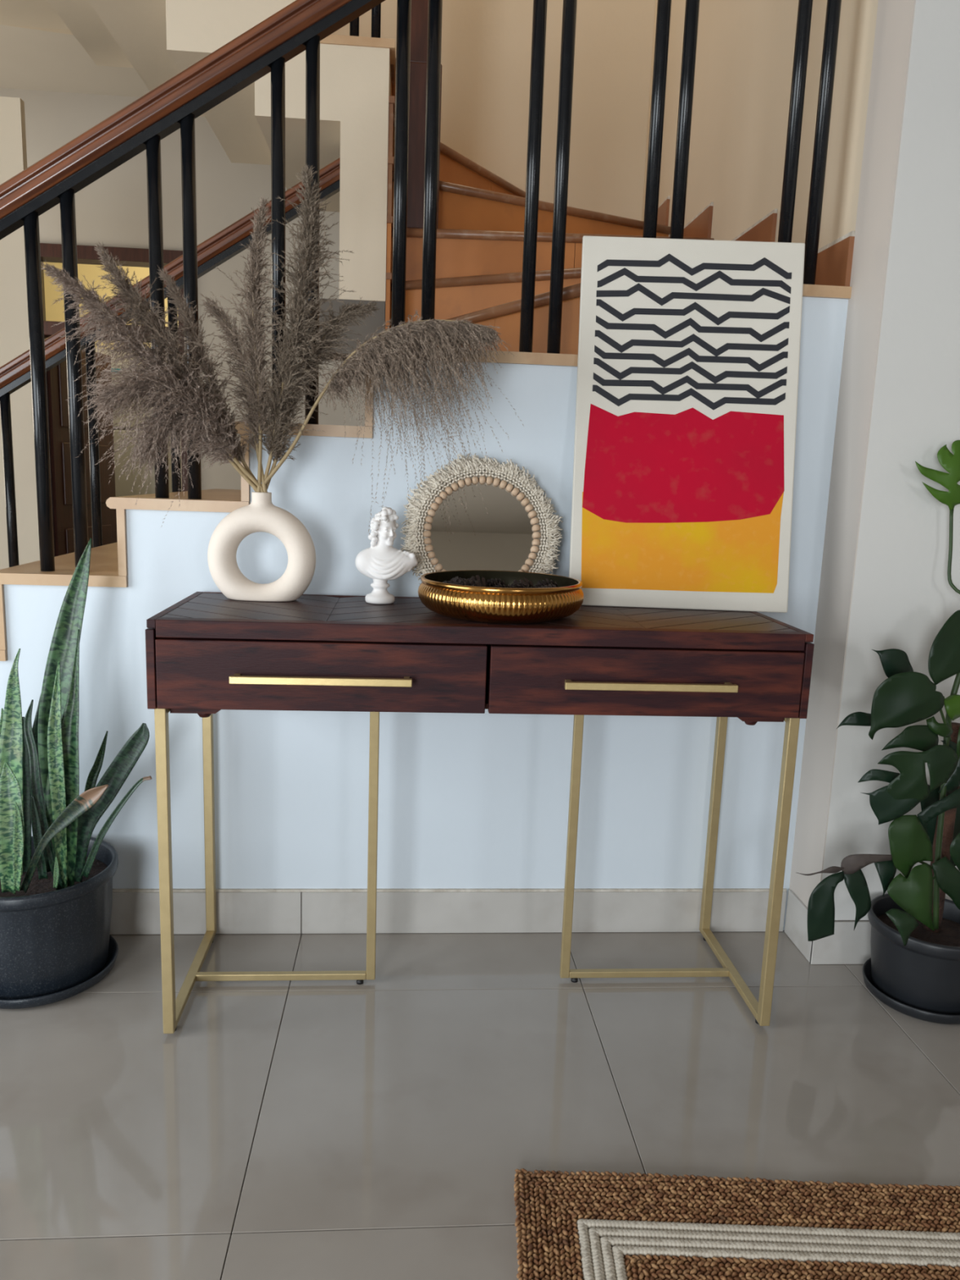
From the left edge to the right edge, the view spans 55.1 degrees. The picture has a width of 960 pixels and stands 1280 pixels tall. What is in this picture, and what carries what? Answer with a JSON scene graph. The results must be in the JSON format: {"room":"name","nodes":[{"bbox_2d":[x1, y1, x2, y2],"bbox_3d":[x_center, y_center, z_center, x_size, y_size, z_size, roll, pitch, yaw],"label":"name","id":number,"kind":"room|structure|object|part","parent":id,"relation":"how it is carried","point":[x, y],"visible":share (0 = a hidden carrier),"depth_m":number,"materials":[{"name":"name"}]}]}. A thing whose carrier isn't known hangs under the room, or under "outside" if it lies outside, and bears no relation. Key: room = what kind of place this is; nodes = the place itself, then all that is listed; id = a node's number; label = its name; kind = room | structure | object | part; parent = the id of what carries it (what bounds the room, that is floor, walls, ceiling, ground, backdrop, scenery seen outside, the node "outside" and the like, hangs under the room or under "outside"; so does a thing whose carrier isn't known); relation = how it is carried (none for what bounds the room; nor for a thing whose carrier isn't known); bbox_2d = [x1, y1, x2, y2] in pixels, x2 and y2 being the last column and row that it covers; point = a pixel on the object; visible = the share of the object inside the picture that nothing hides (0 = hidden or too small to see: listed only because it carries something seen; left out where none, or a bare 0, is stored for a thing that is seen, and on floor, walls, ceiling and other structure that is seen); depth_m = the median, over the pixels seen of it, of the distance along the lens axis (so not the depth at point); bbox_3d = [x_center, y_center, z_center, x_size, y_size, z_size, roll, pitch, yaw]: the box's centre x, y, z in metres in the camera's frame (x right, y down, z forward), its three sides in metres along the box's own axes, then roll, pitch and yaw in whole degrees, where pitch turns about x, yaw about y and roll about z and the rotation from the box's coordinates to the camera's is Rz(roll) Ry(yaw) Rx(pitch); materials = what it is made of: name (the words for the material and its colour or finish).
{"room":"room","nodes":[
{"label":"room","id":0,"kind":"room"},
{"bbox_2d":[0,96,39,569],"bbox_3d":[-2.146,-0.920,3.818,0.598,2.470,0.040,1,10,-5],"label":"wall","id":1,"kind":"structure","parent":0,"point":[14,320],"depth_m":3.76,"materials":[{"name":"beige paint"}]},
{"bbox_2d":[0,24,149,97],"bbox_3d":[-1.924,-3.588,6.766,5.200,0.100,6.400,1,10,-5],"label":"ceiling","id":2,"kind":"structure","parent":0,"point":[35,60],"depth_m":5.30,"materials":[{"name":"paint"}]},
{"bbox_2d":[43,262,182,490],"bbox_3d":[-2.058,-2.207,8.687,5.100,3.300,0.100,1,10,-5],"label":"wall","id":3,"kind":"structure","parent":0,"point":[54,313],"depth_m":8.34,"materials":[{"name":"yellow paint"}]},
{"bbox_2d":[0,0,341,212],"bbox_3d":[-1.533,-2.525,3.028,2.496,1.721,1.002,1,10,-5],"label":"wall","id":4,"kind":"structure","parent":0,"point":[160,39],"depth_m":2.93,"materials":[{"name":"beige paint"}]},
{"bbox_2d":[0,88,365,489],"bbox_3d":[-1.857,-1.732,6.062,5.100,3.300,0.150,1,10,-5],"label":"wall","id":5,"kind":"structure","parent":0,"point":[111,211],"depth_m":5.80,"materials":[{"name":"paint"}]},
{"bbox_2d":[40,243,187,556],"bbox_3d":[-2.433,-1.370,6.456,1.000,2.410,0.961,1,10,-5],"label":"door","id":6,"kind":"structure","parent":5,"relation":"in","point":[56,377],"depth_m":6.19,"materials":[{"name":"brown wood"}]},
{"bbox_3d":[-2.770,-1.705,6.440,0.014,0.450,0.620,3,10,5],"label":"panel","id":7,"kind":"part","parent":6,"relation":"part of","materials":[{"name":"brown wood"}]},
{"bbox_3d":[-2.789,-1.178,6.534,0.014,0.420,0.620,3,10,5],"label":"panel","id":8,"kind":"part","parent":6,"relation":"part of","materials":[{"name":"brown wood"}]},
{"bbox_3d":[-2.811,-0.569,6.643,0.014,0.500,0.620,3,10,5],"label":"panel","id":9,"kind":"part","parent":6,"relation":"part of","materials":[{"name":"brown wood"}]},
{"bbox_2d":[8,0,655,221],"bbox_3d":[-1.407,-2.160,3.711,4.200,5.000,0.180,1,10,-5],"label":"wall","id":10,"kind":"structure","parent":0,"point":[486,57],"depth_m":3.73,"materials":[{"name":"beige paint"}]},
{"bbox_2d":[338,44,391,302],"bbox_3d":[-0.363,-1.434,2.910,0.144,0.721,0.208,1,10,-5],"label":"wall pier","id":11,"kind":"object","parent":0,"point":[365,71],"visible":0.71,"depth_m":2.81,"materials":[{"name":"beige paint"}]},
{"bbox_2d":[0,297,848,934],"bbox_3d":[-0.817,-0.042,2.056,3.200,1.512,0.090,1,10,-5],"label":"wall","id":12,"kind":"structure","parent":0,"point":[465,800],"depth_m":2.11,"materials":[{"name":"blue paint"}]},
{"bbox_2d":[109,888,786,934],"bbox_3d":[-0.842,0.628,2.125,3.190,0.110,0.011,1,10,-5],"label":"baseboard","id":13,"kind":"structure","parent":12,"relation":"attached to","point":[324,910],"depth_m":2.18,"materials":[{"name":"grey tile"}]},
{"bbox_2d":[0,929,959,1279],"bbox_3d":[-0.146,0.517,3.539,8.400,0.120,14.460,1,10,-5],"label":"floor","id":14,"kind":"structure","parent":0,"point":[380,1128],"depth_m":1.62,"materials":[{"name":"grey tile"}]},
{"bbox_2d":[0,537,151,1008],"bbox_3d":[-0.875,0.255,1.886,0.422,0.921,0.326,1,10,-5],"label":"snake plant","id":15,"kind":"object","parent":14,"relation":"on","point":[56,944],"visible":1,"depth_m":1.85,"materials":[{"name":"green plant"}]},
{"bbox_3d":[-0.935,0.582,1.941,0.326,0.234,0.326,1,10,-5],"label":"pot","id":16,"kind":"part","parent":15,"relation":"part of","materials":[{"name":"plastic"}]},
{"bbox_2d":[111,362,172,541],"bbox_3d":[-2.961,-1.393,7.972,0.460,1.885,0.657,1,10,-5],"label":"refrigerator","id":17,"kind":"object","parent":14,"relation":"on","point":[123,486],"visible":0.02,"depth_m":7.69,"materials":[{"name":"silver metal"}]},
{"bbox_3d":[-2.918,-2.019,7.603,0.450,0.520,0.055,1,10,-5],"label":"freezer door","id":18,"kind":"part","parent":17,"relation":"part of","materials":[{"name":"silver metal"}]},
{"bbox_3d":[-2.950,-1.121,7.763,0.450,1.265,0.055,1,10,-5],"label":"door","id":19,"kind":"part","parent":17,"relation":"part of","materials":[{"name":"silver metal"}]},
{"bbox_2d":[0,34,854,661],"bbox_3d":[-0.706,-1.035,2.858,2.911,2.856,2.021,1,10,-5],"label":"staircase","id":20,"kind":"structure","parent":14,"relation":"on","point":[480,232],"depth_m":2.80,"materials":[{"name":"brown wood"}]},
{"bbox_2d":[0,157,340,567],"bbox_3d":[-1.120,-0.748,2.909,1.406,1.525,0.066,1,10,-5],"label":"stair railing","id":21,"kind":"object","parent":20,"relation":"on","point":[224,245],"visible":0.35,"depth_m":2.85,"materials":[{"name":"brown wood"}]},
{"bbox_3d":[-1.109,-1.041,2.856,1.635,0.056,0.066,-31,11,2],"label":"handrail","id":22,"kind":"part","parent":21,"relation":"part of","materials":[{"name":"brown wood"}]},
{"bbox_2d":[293,298,385,360],"bbox_3d":[-0.449,-1.001,2.983,0.283,0.162,0.205,1,10,-5],"label":"wall","id":23,"kind":"structure","parent":20,"relation":"attached to","point":[378,319],"depth_m":2.89,"materials":[{"name":"beige paint"}]},
{"bbox_2d":[349,3,381,37],"bbox_3d":[-0.470,-2.428,2.736,0.700,1.240,0.060,1,10,-5],"label":"railing","id":24,"kind":"object","parent":20,"relation":"on","point":[376,11],"visible":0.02,"depth_m":2.83,"materials":[{"name":"black metal"}]},
{"bbox_2d":[0,0,841,572],"bbox_3d":[-0.453,-0.928,1.933,2.570,2.269,0.066,1,10,-5],"label":"stair railing","id":25,"kind":"object","parent":20,"relation":"on","point":[300,26],"visible":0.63,"depth_m":1.93,"materials":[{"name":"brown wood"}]},
{"bbox_3d":[-0.443,-1.220,1.881,3.017,0.056,0.066,-31,11,2],"label":"handrail","id":26,"kind":"part","parent":25,"relation":"part of","materials":[{"name":"brown wood"}]},
{"bbox_2d":[406,0,442,228],"bbox_3d":[-0.178,-1.955,2.874,0.125,1.290,0.120,1,10,-5],"label":"newel post","id":27,"kind":"object","parent":20,"relation":"on","point":[419,20],"visible":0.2,"depth_m":2.88,"materials":[{"name":"brown wood"}]},
{"bbox_3d":[0.685,-1.632,3.654,0.011,0.105,0.435,1,10,-5],"label":"skirting stone","id":28,"kind":"part","parent":20,"relation":"part of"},
{"bbox_3d":[0.716,-1.379,3.198,0.011,0.105,0.525,1,10,-5],"label":"skirting stone","id":29,"kind":"part","parent":20,"relation":"part of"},
{"bbox_3d":[0.752,-1.115,2.688,0.011,0.105,0.545,1,10,-5],"label":"skirting stone","id":30,"kind":"part","parent":20,"relation":"part of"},
{"bbox_3d":[0.784,-0.859,2.215,0.011,0.105,0.452,1,10,-5],"label":"skirting stone","id":31,"kind":"part","parent":20,"relation":"part of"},
{"bbox_2d":[145,591,813,1033],"bbox_3d":[-0.010,0.342,1.902,1.207,0.809,0.438,1,10,-5],"label":"console table","id":32,"kind":"object","parent":14,"relation":"on","point":[207,653],"visible":0.98,"depth_m":1.68,"materials":[{"name":"brown wood"}]},
{"bbox_3d":[-0.594,0.018,1.804,0.015,0.143,0.382,1,10,-5],"label":"panel","id":33,"kind":"part","parent":32,"relation":"part of","materials":[{"name":"brown wood"}]},
{"bbox_3d":[-0.582,0.434,1.703,0.020,0.638,0.020,1,10,-5],"label":"leg","id":34,"kind":"part","parent":32,"relation":"part of","materials":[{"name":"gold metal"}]},
{"bbox_3d":[-0.505,0.135,1.689,0.026,0.014,0.026,1,10,-5],"label":"block knob","id":35,"kind":"part","parent":32,"relation":"part of","materials":[{"name":"brown wood"}]},
{"bbox_3d":[-0.610,0.367,2.073,0.020,0.638,0.020,1,10,-5],"label":"leg","id":36,"kind":"part","parent":32,"relation":"part of","materials":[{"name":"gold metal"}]},
{"bbox_2d":[207,491,315,601],"bbox_3d":[-0.445,-0.191,1.879,0.219,0.219,0.064,2,10,-2],"label":"ring vase","id":37,"kind":"object","parent":32,"relation":"on","point":[260,515],"visible":1,"depth_m":1.86,"materials":[{"name":"beige ceramic"}]},
{"bbox_2d":[40,262,257,527],"bbox_3d":[-0.634,-0.464,1.802,0.392,0.486,0.254,-6,13,-37],"label":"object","id":38,"kind":"object","parent":37,"relation":"in","point":[117,329],"visible":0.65,"depth_m":1.72,"materials":[{"name":"plant"}]},
{"bbox_2d":[74,357,262,488],"bbox_3d":[-0.594,-0.391,1.716,0.326,0.279,0.285,3,10,4],"label":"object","id":39,"kind":"object","parent":37,"relation":"in","point":[111,396],"visible":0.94,"depth_m":1.72,"materials":[{"name":"plant"}]},
{"bbox_2d":[84,241,256,485],"bbox_3d":[-0.610,-0.514,1.803,0.302,0.490,0.233,7,11,26],"label":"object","id":40,"kind":"object","parent":37,"relation":"in","point":[150,320],"visible":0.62,"depth_m":1.76,"materials":[{"name":"plant"}]},
{"bbox_2d":[93,373,255,506],"bbox_3d":[-0.580,-0.388,1.779,0.304,0.260,0.209,-2,11,-19],"label":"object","id":41,"kind":"object","parent":37,"relation":"in","point":[146,454],"visible":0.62,"depth_m":1.76,"materials":[{"name":"plant"}]},
{"bbox_2d":[156,266,263,492],"bbox_3d":[-0.537,-0.502,1.832,0.175,0.462,0.154,-5,12,-33],"label":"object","id":42,"kind":"object","parent":37,"relation":"in","point":[186,316],"visible":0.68,"depth_m":1.82,"materials":[{"name":"plant"}]},
{"bbox_2d":[199,293,274,492],"bbox_3d":[-0.491,-0.481,1.847,0.158,0.418,0.101,1,10,-5],"label":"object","id":43,"kind":"object","parent":37,"relation":"in","point":[215,312],"visible":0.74,"depth_m":1.83,"materials":[{"name":"plant"}]},
{"bbox_2d":[204,195,288,492],"bbox_3d":[-0.463,-0.564,1.827,0.165,0.591,0.162,1,10,-5],"label":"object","id":44,"kind":"object","parent":37,"relation":"in","point":[255,343],"visible":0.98,"depth_m":1.79,"materials":[{"name":"plant"}]},
{"bbox_2d":[226,164,359,479],"bbox_3d":[-0.356,-0.596,1.832,0.276,0.658,0.240,7,11,25],"label":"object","id":45,"kind":"object","parent":37,"relation":"in","point":[298,313],"visible":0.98,"depth_m":1.80,"materials":[{"name":"plant"}]},
{"bbox_2d":[262,294,380,489],"bbox_3d":[-0.332,-0.482,1.857,0.240,0.428,0.150,3,10,6],"label":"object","id":46,"kind":"object","parent":37,"relation":"in","point":[351,311],"visible":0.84,"depth_m":1.85,"materials":[{"name":"plant"}]},
{"bbox_2d":[255,310,524,555],"bbox_3d":[-0.163,-0.384,1.811,0.510,0.516,0.293,-2,11,-23],"label":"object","id":47,"kind":"object","parent":37,"relation":"in","point":[397,343],"visible":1,"depth_m":1.79,"materials":[{"name":"plant"}]},
{"bbox_3d":[-0.278,0.072,1.615,0.317,0.014,0.012,1,10,-5],"label":"handle","id":48,"kind":"part","parent":32,"relation":"part of","materials":[{"name":"gold metal"}]},
{"bbox_3d":[-0.280,0.065,1.651,0.583,0.125,0.020,1,10,-5],"label":"drawer","id":49,"kind":"part","parent":32,"relation":"part of","materials":[{"name":"brown wood"}]},
{"bbox_3d":[-0.223,0.408,1.911,0.019,0.642,0.014,1,10,-5],"label":"leg","id":50,"kind":"part","parent":32,"relation":"part of","materials":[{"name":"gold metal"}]},
{"bbox_2d":[355,506,417,604],"bbox_3d":[-0.192,-0.175,1.896,0.129,0.197,0.065,1,10,-5],"label":"bust","id":51,"kind":"object","parent":32,"relation":"on","point":[382,562],"visible":1,"depth_m":1.88,"materials":[{"name":"white ceramic"}]},
{"bbox_2d":[400,453,563,584],"bbox_3d":[0.005,-0.237,1.976,0.350,0.322,0.093,1,10,-4],"label":"mirror","id":52,"kind":"object","parent":32,"relation":"on","point":[518,531],"visible":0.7,"depth_m":1.97,"materials":[{"name":"beige fabric"}]},
{"bbox_3d":[0.004,-0.226,1.973,0.228,0.228,0.001,1,-1,-5],"label":"glass","id":53,"kind":"part","parent":52,"relation":"part of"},
{"bbox_3d":[-0.002,0.092,1.867,1.176,0.010,0.346,1,10,-5],"label":"panel","id":54,"kind":"part","parent":32,"relation":"part of","materials":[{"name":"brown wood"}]},
{"bbox_2d":[417,569,583,623],"bbox_3d":[0.041,-0.086,1.801,0.324,0.070,0.324,1,10,-5],"label":"brass bowl","id":55,"kind":"object","parent":32,"relation":"on","point":[507,605],"visible":0.95,"depth_m":1.68,"materials":[{"name":"gold metal"}]},
{"bbox_2d":[442,580,457,584],"bbox_3d":[-0.061,-0.089,1.792,0.048,0.052,0.056,8,12,29],"label":"cone","id":56,"kind":"object","parent":55,"relation":"in","point":[445,581],"visible":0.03,"depth_m":1.79,"materials":[{"name":"brown plant"}]},
{"bbox_2d":[448,576,469,585],"bbox_3d":[-0.046,-0.102,1.842,0.050,0.050,0.056,5,10,14],"label":"cone","id":57,"kind":"object","parent":55,"relation":"in","point":[457,580],"visible":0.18,"depth_m":1.83,"materials":[{"name":"brown plant"}]},
{"bbox_2d":[458,579,481,586],"bbox_3d":[-0.021,-0.096,1.823,0.051,0.048,0.055,-5,12,-34],"label":"cone","id":58,"kind":"object","parent":55,"relation":"in","point":[476,583],"visible":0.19,"depth_m":1.81,"materials":[{"name":"brown plant"}]},
{"bbox_2d":[466,575,489,586],"bbox_3d":[-0.007,-0.108,1.874,0.048,0.050,0.056,-8,14,-43],"label":"cone","id":59,"kind":"object","parent":55,"relation":"in","point":[483,583],"visible":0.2,"depth_m":1.86,"materials":[{"name":"brown plant"}]},
{"bbox_2d":[484,577,505,586],"bbox_3d":[0.028,-0.102,1.887,0.058,0.051,0.048,-5,12,-35],"label":"cone","id":60,"kind":"object","parent":55,"relation":"in","point":[492,582],"visible":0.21,"depth_m":1.88,"materials":[{"name":"brown plant"}]},
{"bbox_2d":[492,582,510,587],"bbox_3d":[0.038,-0.089,1.839,0.056,0.050,0.048,-6,13,-38],"label":"cone","id":61,"kind":"object","parent":55,"relation":"in","point":[499,585],"visible":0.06,"depth_m":1.84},
{"bbox_2d":[511,582,528,588],"bbox_3d":[0.075,-0.088,1.820,0.051,0.051,0.055,11,13,40],"label":"cone","id":62,"kind":"object","parent":55,"relation":"in","point":[520,585],"visible":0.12,"depth_m":1.82,"materials":[{"name":"brown plant"}]},
{"bbox_2d":[510,577,533,588],"bbox_3d":[0.086,-0.103,1.887,0.048,0.051,0.057,-6,13,-38],"label":"cone","id":63,"kind":"object","parent":55,"relation":"in","point":[526,582],"visible":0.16,"depth_m":1.88,"materials":[{"name":"brown plant"}]},
{"bbox_2d":[532,578,557,588],"bbox_3d":[0.131,-0.098,1.846,0.057,0.052,0.049,1,10,-3],"label":"cone","id":64,"kind":"object","parent":55,"relation":"in","point":[539,584],"visible":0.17,"depth_m":1.84,"materials":[{"name":"brown plant"}]},
{"bbox_2d":[537,583,555,587],"bbox_3d":[0.129,-0.084,1.810,0.057,0.052,0.048,-3,11,-25],"label":"cone","id":65,"kind":"object","parent":55,"relation":"in","point":[549,584],"visible":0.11,"depth_m":1.80,"materials":[{"name":"brown plant"}]},
{"bbox_3d":[0.195,0.417,1.944,0.019,0.642,0.014,1,10,-5],"label":"leg","id":66,"kind":"part","parent":32,"relation":"part of","materials":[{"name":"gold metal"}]},
{"bbox_3d":[0.308,0.077,1.698,0.583,0.125,0.020,1,10,-5],"label":"drawer","id":67,"kind":"part","parent":32,"relation":"part of","materials":[{"name":"brown wood"}]},
{"bbox_3d":[0.310,0.085,1.663,0.317,0.014,0.012,1,10,-5],"label":"handle","id":68,"kind":"part","parent":32,"relation":"part of","materials":[{"name":"gold metal"}]},
{"bbox_2d":[568,235,804,613],"bbox_3d":[0.439,-0.458,1.966,0.470,0.776,0.122,2,10,0],"label":"print","id":69,"kind":"object","parent":32,"relation":"on","point":[689,349],"visible":0.97,"depth_m":1.96},
{"bbox_3d":[0.553,0.392,2.167,0.020,0.638,0.020,1,10,-5],"label":"leg","id":70,"kind":"part","parent":32,"relation":"part of","materials":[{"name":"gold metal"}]},
{"bbox_3d":[0.521,0.157,1.772,0.026,0.014,0.026,1,10,-5],"label":"block knob","id":71,"kind":"part","parent":32,"relation":"part of","materials":[{"name":"brown wood"}]},
{"bbox_3d":[0.582,0.458,1.797,0.020,0.638,0.020,1,10,-5],"label":"leg","id":72,"kind":"part","parent":32,"relation":"part of","materials":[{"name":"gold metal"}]},
{"bbox_3d":[0.594,0.044,1.900,0.015,0.143,0.382,1,10,-5],"label":"panel","id":73,"kind":"part","parent":32,"relation":"part of","materials":[{"name":"brown wood"}]},
{"bbox_2d":[513,1168,959,1279],"bbox_3d":[0.773,0.939,0.969,1.453,0.015,0.953,2,10,0],"label":"braided rug","id":74,"kind":"object","parent":14,"relation":"on","point":[601,1226],"visible":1,"depth_m":1.34,"materials":[{"name":"brown fabric"}]},
{"bbox_2d":[796,440,959,1024],"bbox_3d":[0.905,0.195,1.839,0.448,1.180,0.259,-5,12,-36],"label":"potted plant","id":75,"kind":"object","parent":14,"relation":"on","point":[913,967],"visible":1,"depth_m":1.87,"materials":[{"name":"green plant"}]},
{"bbox_3d":[0.981,0.290,1.908,0.071,0.646,0.033,-5,12,-34],"label":"stem","id":76,"kind":"part","parent":75,"relation":"part of","materials":[{"name":"plant"}]},
{"bbox_2d":[641,0,915,907],"bbox_3d":[0.774,-1.960,2.725,0.004,4.894,2.154,1,10,-5],"label":"wall","id":77,"kind":"structure","parent":0,"point":[745,48],"depth_m":2.10,"materials":[{"name":"beige paint"}]},
{"bbox_2d":[784,889,813,963],"bbox_3d":[0.758,0.675,2.175,0.010,0.112,0.160,1,10,-5],"label":"baseboard","id":78,"kind":"structure","parent":77,"relation":"attached to","point":[796,920],"depth_m":2.18,"materials":[{"name":"grey tile"}]},
{"bbox_2d":[822,0,959,919],"bbox_3d":[2.061,-1.899,2.937,2.600,5.000,2.354,1,10,-5],"label":"wall","id":79,"kind":"structure","parent":0,"point":[903,596],"depth_m":1.92,"materials":[{"name":"white paint"}]},
{"bbox_2d":[809,920,871,964],"bbox_3d":[2.010,0.718,2.203,2.510,0.105,0.010,1,10,-5],"label":"baseboard","id":80,"kind":"structure","parent":79,"relation":"attached to","point":[847,945],"depth_m":2.10,"materials":[{"name":"grey tile"}]},
{"bbox_2d":[867,893,959,1014],"bbox_3d":[0.967,0.677,1.982,0.256,0.166,0.256,1,10,-5],"label":"pot","id":81,"kind":"object","parent":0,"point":[922,975],"depth_m":1.91,"materials":[{"name":"black plastic"}]}
]}

